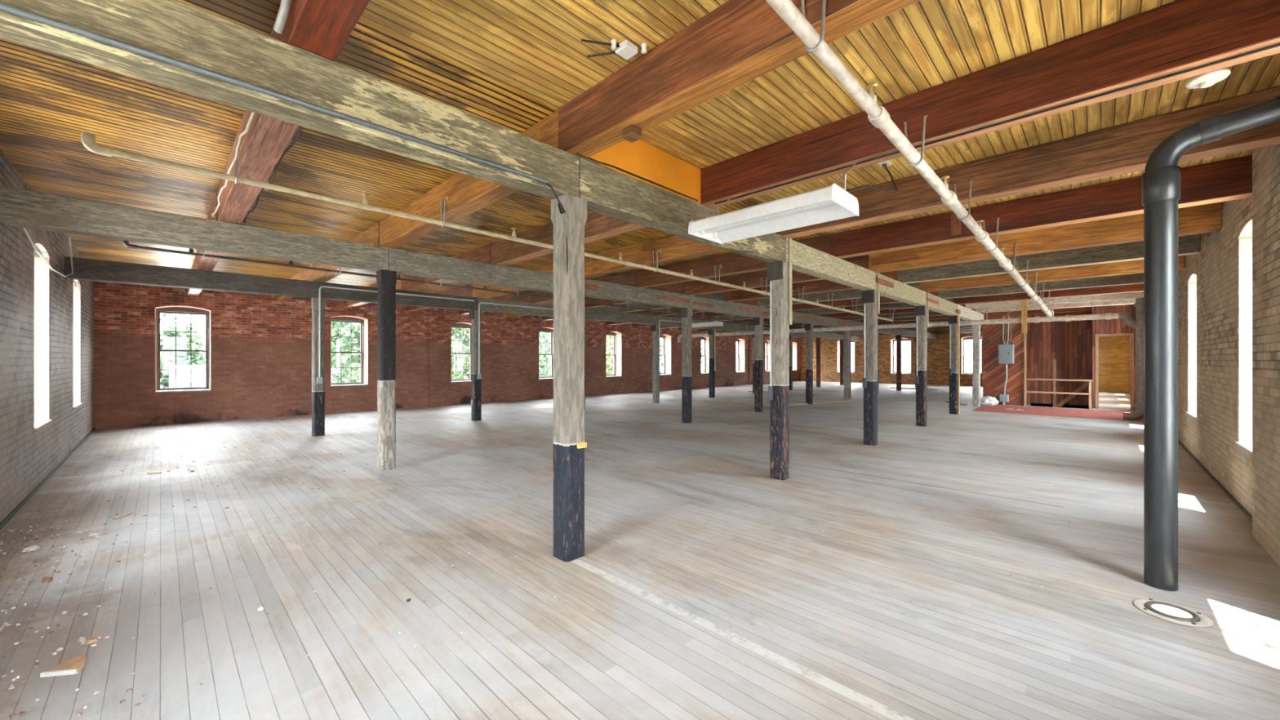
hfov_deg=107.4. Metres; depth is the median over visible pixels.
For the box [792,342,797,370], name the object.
window
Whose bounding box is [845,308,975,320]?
joist
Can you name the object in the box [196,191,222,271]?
joist
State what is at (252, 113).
cable
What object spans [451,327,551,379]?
leafy tree
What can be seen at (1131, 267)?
joist
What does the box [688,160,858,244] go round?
fluorescent fixture
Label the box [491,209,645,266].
joist
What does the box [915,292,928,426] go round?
column
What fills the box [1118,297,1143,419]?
stack
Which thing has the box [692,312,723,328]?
fluorescent fixture
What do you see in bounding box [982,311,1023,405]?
wall
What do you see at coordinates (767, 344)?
window
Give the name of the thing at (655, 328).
column
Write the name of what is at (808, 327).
column
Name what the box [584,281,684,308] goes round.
joist
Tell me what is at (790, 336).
column
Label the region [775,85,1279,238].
joist
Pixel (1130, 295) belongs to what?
joist
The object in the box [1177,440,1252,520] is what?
baseboard
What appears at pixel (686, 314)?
column
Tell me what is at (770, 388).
outlet box
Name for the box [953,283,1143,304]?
joist
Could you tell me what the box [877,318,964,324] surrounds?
joist
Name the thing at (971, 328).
joist
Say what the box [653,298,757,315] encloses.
joist
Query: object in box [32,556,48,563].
lump
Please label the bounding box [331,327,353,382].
leafy tree
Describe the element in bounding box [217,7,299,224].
joist
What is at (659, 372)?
conduit
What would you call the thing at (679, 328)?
joist
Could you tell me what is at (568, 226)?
column
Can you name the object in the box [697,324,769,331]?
joist
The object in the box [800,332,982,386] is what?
wall
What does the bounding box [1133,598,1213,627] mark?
floor drain
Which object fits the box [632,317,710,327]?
joist
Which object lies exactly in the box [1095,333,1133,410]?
door frame
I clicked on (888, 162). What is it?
outlet
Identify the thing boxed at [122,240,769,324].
pipe
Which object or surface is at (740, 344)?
window
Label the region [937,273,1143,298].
joist
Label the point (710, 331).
column
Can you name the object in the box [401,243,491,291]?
joist
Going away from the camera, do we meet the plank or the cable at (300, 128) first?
the cable at (300, 128)
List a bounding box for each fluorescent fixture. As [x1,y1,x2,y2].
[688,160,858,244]
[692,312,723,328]
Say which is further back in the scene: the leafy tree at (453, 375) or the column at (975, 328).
the leafy tree at (453, 375)
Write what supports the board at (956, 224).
attached to the joist at (1228, 180)
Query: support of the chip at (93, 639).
on the floor
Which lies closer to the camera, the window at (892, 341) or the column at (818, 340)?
the column at (818, 340)
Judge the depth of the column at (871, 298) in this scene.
8.28 m
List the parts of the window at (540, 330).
sash, sash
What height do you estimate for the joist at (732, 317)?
0.352 m
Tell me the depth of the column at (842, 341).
28.22 m
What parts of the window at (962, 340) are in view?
sash, sash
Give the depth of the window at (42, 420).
6.05 m
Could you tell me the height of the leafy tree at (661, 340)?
11.270 m
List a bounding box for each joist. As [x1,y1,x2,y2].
[186,255,213,296]
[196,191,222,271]
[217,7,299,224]
[274,265,311,302]
[284,0,369,61]
[311,222,379,282]
[346,275,401,306]
[379,110,558,248]
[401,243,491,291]
[407,284,472,311]
[458,290,530,315]
[472,263,553,297]
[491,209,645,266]
[502,301,553,317]
[530,271,635,303]
[542,304,619,320]
[558,0,919,159]
[584,232,775,278]
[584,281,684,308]
[586,310,653,322]
[605,314,679,324]
[619,291,724,312]
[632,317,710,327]
[635,234,830,288]
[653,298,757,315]
[659,320,733,328]
[678,323,753,329]
[684,254,868,295]
[692,306,769,318]
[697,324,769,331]
[700,0,1279,208]
[710,309,808,321]
[715,330,735,332]
[724,270,897,302]
[733,313,828,323]
[757,282,919,306]
[763,316,845,325]
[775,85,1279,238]
[789,320,861,326]
[789,325,831,328]
[791,291,937,311]
[808,297,953,314]
[828,303,965,317]
[830,155,1252,258]
[830,328,908,333]
[841,329,915,334]
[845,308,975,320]
[852,333,884,335]
[861,312,982,322]
[861,332,933,336]
[868,201,1221,272]
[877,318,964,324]
[897,234,1199,284]
[908,324,972,328]
[908,324,982,329]
[920,255,1185,292]
[927,327,982,331]
[927,328,982,333]
[933,330,982,333]
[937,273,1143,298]
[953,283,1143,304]
[965,291,1143,309]
[975,298,1135,312]
[1026,306,1092,314]
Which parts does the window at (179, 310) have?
sash, sash, sill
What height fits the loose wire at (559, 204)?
0.193 m
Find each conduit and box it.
[0,1,548,183]
[273,0,292,34]
[316,285,474,383]
[471,302,553,404]
[657,320,695,375]
[714,329,715,370]
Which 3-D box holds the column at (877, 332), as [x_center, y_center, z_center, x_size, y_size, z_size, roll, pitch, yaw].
[10.389,0.136,20.715,0.202,2.728,0.238,0,0,44]
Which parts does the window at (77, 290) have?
sill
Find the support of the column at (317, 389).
on the floor
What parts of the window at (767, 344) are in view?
frame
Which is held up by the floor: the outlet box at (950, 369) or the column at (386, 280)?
the column at (386, 280)
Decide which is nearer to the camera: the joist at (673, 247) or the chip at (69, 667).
the chip at (69, 667)
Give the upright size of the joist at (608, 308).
0.352 m
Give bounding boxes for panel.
[998,315,1013,394]
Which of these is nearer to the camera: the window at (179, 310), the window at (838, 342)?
the window at (179, 310)
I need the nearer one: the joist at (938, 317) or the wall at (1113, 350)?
the joist at (938, 317)
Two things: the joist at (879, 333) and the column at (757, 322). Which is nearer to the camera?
the column at (757, 322)
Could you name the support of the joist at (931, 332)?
attached to the ceiling
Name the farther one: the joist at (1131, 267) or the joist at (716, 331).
the joist at (716, 331)
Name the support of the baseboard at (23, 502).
attached to the wall at (27, 455)
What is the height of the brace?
1.020 m
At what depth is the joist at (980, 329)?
25.88 m
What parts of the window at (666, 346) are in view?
sash, sash, frame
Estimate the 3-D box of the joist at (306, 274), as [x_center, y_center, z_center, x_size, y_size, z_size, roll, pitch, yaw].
[-7.980,-1.721,10.906,4.434,0.352,0.198,0,0,44]
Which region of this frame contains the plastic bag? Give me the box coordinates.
[980,395,998,405]
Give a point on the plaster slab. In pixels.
(33, 547)
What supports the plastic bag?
on the covering
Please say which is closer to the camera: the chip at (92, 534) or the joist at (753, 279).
the chip at (92, 534)
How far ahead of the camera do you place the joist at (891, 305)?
14.75 m
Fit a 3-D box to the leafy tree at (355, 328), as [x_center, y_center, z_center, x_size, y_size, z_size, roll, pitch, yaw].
[-17.076,1.303,27.911,5.926,11.216,9.112,0,0,2]
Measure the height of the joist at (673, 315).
0.352 m
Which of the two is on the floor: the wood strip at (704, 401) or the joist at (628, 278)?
the wood strip at (704, 401)
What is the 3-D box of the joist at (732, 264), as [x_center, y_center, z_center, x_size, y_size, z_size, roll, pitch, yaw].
[1.453,-1.721,8.624,4.160,0.352,0.198,0,0,44]
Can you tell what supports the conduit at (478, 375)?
attached to the column at (476, 384)
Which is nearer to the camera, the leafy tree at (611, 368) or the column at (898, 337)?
the column at (898, 337)
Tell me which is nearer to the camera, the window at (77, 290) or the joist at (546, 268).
the window at (77, 290)
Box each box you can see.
[768,281,773,400]
[862,303,866,387]
[915,316,918,383]
[948,324,951,375]
[999,394,1008,404]
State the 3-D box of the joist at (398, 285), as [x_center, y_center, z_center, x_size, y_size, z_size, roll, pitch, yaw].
[-6.820,-1.721,12.090,4.434,0.352,0.198,0,0,44]
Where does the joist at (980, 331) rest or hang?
attached to the ceiling
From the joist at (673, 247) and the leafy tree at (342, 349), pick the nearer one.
the joist at (673, 247)
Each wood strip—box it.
[113,512,133,519]
[146,471,161,474]
[704,400,769,406]
[789,400,863,405]
[889,386,937,390]
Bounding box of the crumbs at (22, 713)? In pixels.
[0,422,1135,717]
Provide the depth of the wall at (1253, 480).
4.92 m
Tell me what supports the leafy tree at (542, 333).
on the ground outdoors
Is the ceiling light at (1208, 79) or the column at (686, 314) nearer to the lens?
the ceiling light at (1208, 79)
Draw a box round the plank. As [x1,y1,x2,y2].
[871,254,919,265]
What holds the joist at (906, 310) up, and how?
attached to the ceiling
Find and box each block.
[577,441,586,448]
[622,124,640,142]
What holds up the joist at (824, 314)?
attached to the ceiling
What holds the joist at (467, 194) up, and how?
attached to the ceiling
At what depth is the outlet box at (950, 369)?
13.03 m
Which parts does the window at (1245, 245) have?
sill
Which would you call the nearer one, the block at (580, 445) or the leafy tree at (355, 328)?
the block at (580, 445)
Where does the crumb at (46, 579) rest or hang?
on the floor
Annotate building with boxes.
[165,364,205,387]
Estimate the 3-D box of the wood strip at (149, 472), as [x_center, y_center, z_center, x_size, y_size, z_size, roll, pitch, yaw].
[-6.419,1.491,6.212,0.135,0.015,0.036,0,0,-12]
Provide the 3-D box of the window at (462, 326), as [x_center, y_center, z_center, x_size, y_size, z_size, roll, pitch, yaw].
[-6.173,-0.261,16.271,0.520,2.037,0.962,0,0,44]
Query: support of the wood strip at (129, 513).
on the floor
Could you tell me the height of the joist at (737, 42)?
0.352 m
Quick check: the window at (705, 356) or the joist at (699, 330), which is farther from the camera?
the window at (705, 356)
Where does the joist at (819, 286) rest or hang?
attached to the ceiling
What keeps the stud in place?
attached to the wall at (1069, 343)
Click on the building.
(183, 376)
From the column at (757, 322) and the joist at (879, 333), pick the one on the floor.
the column at (757, 322)
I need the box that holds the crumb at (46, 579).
[40,576,53,582]
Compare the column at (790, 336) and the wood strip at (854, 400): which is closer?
the wood strip at (854, 400)
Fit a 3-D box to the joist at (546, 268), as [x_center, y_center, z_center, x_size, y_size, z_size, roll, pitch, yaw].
[-2.643,-1.721,10.300,4.032,0.352,0.198,0,0,44]
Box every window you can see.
[34,257,52,431]
[73,286,82,408]
[155,306,211,392]
[330,316,368,386]
[450,323,471,382]
[538,328,553,379]
[605,331,622,377]
[659,334,671,375]
[701,337,708,373]
[736,339,745,372]
[765,341,769,371]
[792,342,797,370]
[837,340,854,373]
[890,338,911,373]
[960,337,982,374]
[1186,282,1196,419]
[1235,237,1252,454]
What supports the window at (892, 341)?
in the wall at (938, 350)
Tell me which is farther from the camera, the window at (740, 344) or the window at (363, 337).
the window at (740, 344)
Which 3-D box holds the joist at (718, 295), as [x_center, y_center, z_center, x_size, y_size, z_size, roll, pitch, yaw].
[0.837,-1.721,13.852,4.032,0.352,0.198,0,0,44]
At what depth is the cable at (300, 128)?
3.77 m
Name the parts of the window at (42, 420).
sill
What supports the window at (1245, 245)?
in the wall at (1253, 480)
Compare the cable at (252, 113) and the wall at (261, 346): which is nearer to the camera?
the cable at (252, 113)
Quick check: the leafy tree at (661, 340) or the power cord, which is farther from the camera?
the leafy tree at (661, 340)
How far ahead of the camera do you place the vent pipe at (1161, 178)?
3.06 m
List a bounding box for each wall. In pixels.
[0,148,93,522]
[93,280,800,429]
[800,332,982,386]
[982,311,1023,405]
[1026,311,1092,408]
[1098,335,1129,392]
[1177,143,1279,566]
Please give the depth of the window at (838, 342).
32.45 m
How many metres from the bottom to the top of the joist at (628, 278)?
0.352 m
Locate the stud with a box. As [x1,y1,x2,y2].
[1053,359,1056,407]
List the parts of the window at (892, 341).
sash, frame, sash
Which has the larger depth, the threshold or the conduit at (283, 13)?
the threshold
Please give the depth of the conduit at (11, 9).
2.12 m
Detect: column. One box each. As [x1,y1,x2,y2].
[311,297,324,436]
[376,269,396,470]
[469,310,481,420]
[551,193,586,561]
[584,319,586,409]
[651,324,659,403]
[680,307,692,423]
[707,328,715,397]
[751,334,754,393]
[753,317,763,412]
[766,237,791,479]
[789,335,792,390]
[804,323,813,404]
[816,337,821,386]
[840,339,844,385]
[843,330,851,398]
[862,272,879,445]
[877,332,879,394]
[895,334,902,391]
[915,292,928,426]
[915,337,915,387]
[948,308,959,414]
[972,324,980,405]
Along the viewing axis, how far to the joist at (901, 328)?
26.13 m
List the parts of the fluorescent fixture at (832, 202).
chain, chain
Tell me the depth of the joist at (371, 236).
7.39 m
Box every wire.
[22,227,73,277]
[546,182,565,213]
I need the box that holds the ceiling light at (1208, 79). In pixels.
[1184,67,1231,88]
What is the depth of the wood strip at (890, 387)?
24.36 m
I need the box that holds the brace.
[1053,381,1092,407]
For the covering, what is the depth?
13.55 m
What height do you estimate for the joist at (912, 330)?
0.352 m
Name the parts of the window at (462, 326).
sill, sash, sash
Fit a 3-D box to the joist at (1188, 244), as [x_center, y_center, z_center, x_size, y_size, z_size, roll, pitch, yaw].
[6.656,-1.721,8.149,3.932,0.352,0.198,0,0,44]
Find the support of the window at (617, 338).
in the wall at (261, 346)
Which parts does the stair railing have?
post, rail, rail, post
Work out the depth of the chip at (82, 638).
2.50 m
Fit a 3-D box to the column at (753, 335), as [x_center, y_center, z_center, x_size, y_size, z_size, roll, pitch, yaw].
[5.187,0.136,21.172,0.202,2.728,0.238,0,0,44]
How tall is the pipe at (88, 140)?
0.454 m
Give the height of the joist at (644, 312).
0.352 m
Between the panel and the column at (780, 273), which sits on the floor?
the column at (780, 273)
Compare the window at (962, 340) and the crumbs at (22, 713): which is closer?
the crumbs at (22, 713)
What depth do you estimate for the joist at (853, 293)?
12.11 m
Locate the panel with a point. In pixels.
(1006, 351)
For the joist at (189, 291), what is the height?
0.352 m
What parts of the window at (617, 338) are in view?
sash, sash, frame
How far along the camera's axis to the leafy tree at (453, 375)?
32.82 m
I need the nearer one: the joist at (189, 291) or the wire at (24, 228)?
the wire at (24, 228)
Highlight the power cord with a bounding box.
[845,165,897,191]
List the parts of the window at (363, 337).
sash, sash, sill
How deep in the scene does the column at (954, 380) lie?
13.02 m
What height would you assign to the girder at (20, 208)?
0.315 m
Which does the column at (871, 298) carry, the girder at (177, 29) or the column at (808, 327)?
the girder at (177, 29)
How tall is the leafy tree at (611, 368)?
11.129 m
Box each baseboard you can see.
[0,426,95,530]
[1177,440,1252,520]
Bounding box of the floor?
[0,380,1279,719]
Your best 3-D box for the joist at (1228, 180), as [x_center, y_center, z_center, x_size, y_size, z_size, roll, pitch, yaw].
[4.336,-1.721,5.782,3.932,0.352,0.198,0,0,44]
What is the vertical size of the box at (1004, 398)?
0.344 m
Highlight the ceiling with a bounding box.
[0,0,1279,298]
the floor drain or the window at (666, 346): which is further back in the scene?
the window at (666, 346)
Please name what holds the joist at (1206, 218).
attached to the ceiling
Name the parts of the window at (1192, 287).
sill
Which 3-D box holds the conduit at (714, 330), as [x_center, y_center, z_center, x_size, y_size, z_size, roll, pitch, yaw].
[2.997,-0.383,18.769,0.038,1.635,0.105,0,0,44]
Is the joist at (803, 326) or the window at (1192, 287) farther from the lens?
the joist at (803, 326)
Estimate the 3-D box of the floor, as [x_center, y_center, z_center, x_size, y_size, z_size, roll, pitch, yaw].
[5.849,1.613,16.352,17.595,0.225,34.575,0,0,44]
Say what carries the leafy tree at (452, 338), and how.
on the ground outdoors
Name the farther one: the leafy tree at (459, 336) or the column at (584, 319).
the leafy tree at (459, 336)
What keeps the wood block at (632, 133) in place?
attached to the joist at (737, 42)
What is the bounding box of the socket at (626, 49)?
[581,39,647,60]
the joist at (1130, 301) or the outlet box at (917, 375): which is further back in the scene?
the joist at (1130, 301)
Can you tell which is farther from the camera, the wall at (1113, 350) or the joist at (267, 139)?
the wall at (1113, 350)
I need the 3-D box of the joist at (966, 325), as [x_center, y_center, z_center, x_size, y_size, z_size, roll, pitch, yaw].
[14.215,-1.721,21.645,4.160,0.352,0.198,0,0,44]
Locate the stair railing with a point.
(1024, 334)
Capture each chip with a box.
[40,654,85,677]
[76,636,85,642]
[84,635,98,644]
[87,533,98,536]
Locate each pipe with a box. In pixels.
[80,131,893,321]
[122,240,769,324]
[677,301,1119,342]
[765,0,1053,318]
[1142,95,1279,591]
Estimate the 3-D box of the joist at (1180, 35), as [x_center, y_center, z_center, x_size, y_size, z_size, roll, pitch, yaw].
[2.015,-1.721,3.414,3.932,0.352,0.198,0,0,44]
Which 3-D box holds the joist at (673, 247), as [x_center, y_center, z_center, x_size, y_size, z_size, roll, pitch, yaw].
[0.293,-1.721,7.440,4.160,0.352,0.198,0,0,44]
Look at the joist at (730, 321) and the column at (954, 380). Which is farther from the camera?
the joist at (730, 321)
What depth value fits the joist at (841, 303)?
13.54 m
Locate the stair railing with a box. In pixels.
[1023,333,1093,409]
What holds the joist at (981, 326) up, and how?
attached to the ceiling
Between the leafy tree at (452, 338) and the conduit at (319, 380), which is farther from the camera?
the leafy tree at (452, 338)
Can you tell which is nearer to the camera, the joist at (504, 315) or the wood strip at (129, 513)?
the wood strip at (129, 513)
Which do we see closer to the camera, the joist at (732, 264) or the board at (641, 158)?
the board at (641, 158)
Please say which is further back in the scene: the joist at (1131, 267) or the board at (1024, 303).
the board at (1024, 303)
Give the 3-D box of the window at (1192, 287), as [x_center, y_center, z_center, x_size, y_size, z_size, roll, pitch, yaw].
[8.770,-0.224,7.241,0.386,2.217,1.014,0,0,44]
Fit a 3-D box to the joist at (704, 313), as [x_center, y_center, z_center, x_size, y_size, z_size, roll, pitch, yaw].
[3.158,-1.721,16.219,4.032,0.352,0.198,0,0,44]
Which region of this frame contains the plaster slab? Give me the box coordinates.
[22,545,40,551]
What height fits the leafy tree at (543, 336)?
11.355 m
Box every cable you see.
[212,111,254,217]
[243,125,303,223]
[576,152,697,201]
[715,43,1279,204]
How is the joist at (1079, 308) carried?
attached to the ceiling
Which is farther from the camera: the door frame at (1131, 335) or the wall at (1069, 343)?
the wall at (1069, 343)
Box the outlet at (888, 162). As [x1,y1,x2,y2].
[877,160,891,167]
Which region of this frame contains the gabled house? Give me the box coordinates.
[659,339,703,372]
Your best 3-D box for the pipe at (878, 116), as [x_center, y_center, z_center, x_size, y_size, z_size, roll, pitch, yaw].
[5.176,-1.430,6.631,0.243,0.578,17.618,0,0,44]
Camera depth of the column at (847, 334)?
18.30 m
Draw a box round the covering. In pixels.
[972,404,1143,422]
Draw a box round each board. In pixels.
[585,139,700,204]
[951,210,962,235]
[1021,299,1026,333]
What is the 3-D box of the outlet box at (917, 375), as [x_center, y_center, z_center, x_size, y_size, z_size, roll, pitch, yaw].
[6.292,-0.225,10.676,0.063,1.530,0.028,0,0,44]
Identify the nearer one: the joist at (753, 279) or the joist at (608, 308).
the joist at (753, 279)
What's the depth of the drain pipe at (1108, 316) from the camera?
14.25 m
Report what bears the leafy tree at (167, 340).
on the ground outdoors
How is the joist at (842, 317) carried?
attached to the ceiling
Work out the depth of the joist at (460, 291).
12.35 m
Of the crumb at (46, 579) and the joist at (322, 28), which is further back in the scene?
the crumb at (46, 579)
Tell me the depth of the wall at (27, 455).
5.26 m
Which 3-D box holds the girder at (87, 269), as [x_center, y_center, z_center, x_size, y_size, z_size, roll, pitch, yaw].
[3.102,-1.387,19.044,0.189,0.315,33.552,0,0,44]
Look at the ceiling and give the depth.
3.47 m
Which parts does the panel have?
door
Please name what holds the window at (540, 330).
in the wall at (261, 346)
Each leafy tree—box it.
[160,313,205,387]
[331,321,360,382]
[331,322,360,382]
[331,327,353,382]
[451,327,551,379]
[451,328,469,378]
[451,328,470,379]
[538,332,551,376]
[538,332,551,377]
[605,335,663,374]
[610,337,703,372]
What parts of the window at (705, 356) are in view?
sash, frame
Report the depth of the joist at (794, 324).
21.35 m
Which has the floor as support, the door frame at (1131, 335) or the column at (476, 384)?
the column at (476, 384)
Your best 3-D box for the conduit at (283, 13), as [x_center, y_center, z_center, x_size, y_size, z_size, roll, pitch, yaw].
[-0.564,-1.636,1.111,3.262,0.158,0.050,0,0,44]
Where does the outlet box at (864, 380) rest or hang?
attached to the column at (871, 298)
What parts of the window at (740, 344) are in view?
frame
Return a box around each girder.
[0,0,983,320]
[0,186,937,339]
[64,256,863,341]
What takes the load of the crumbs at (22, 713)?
on the floor
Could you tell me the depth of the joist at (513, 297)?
13.48 m
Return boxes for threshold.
[997,404,1132,412]
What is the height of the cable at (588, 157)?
0.032 m
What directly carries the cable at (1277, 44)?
attached to the joist at (1180, 35)
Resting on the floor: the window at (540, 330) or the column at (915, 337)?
the column at (915, 337)

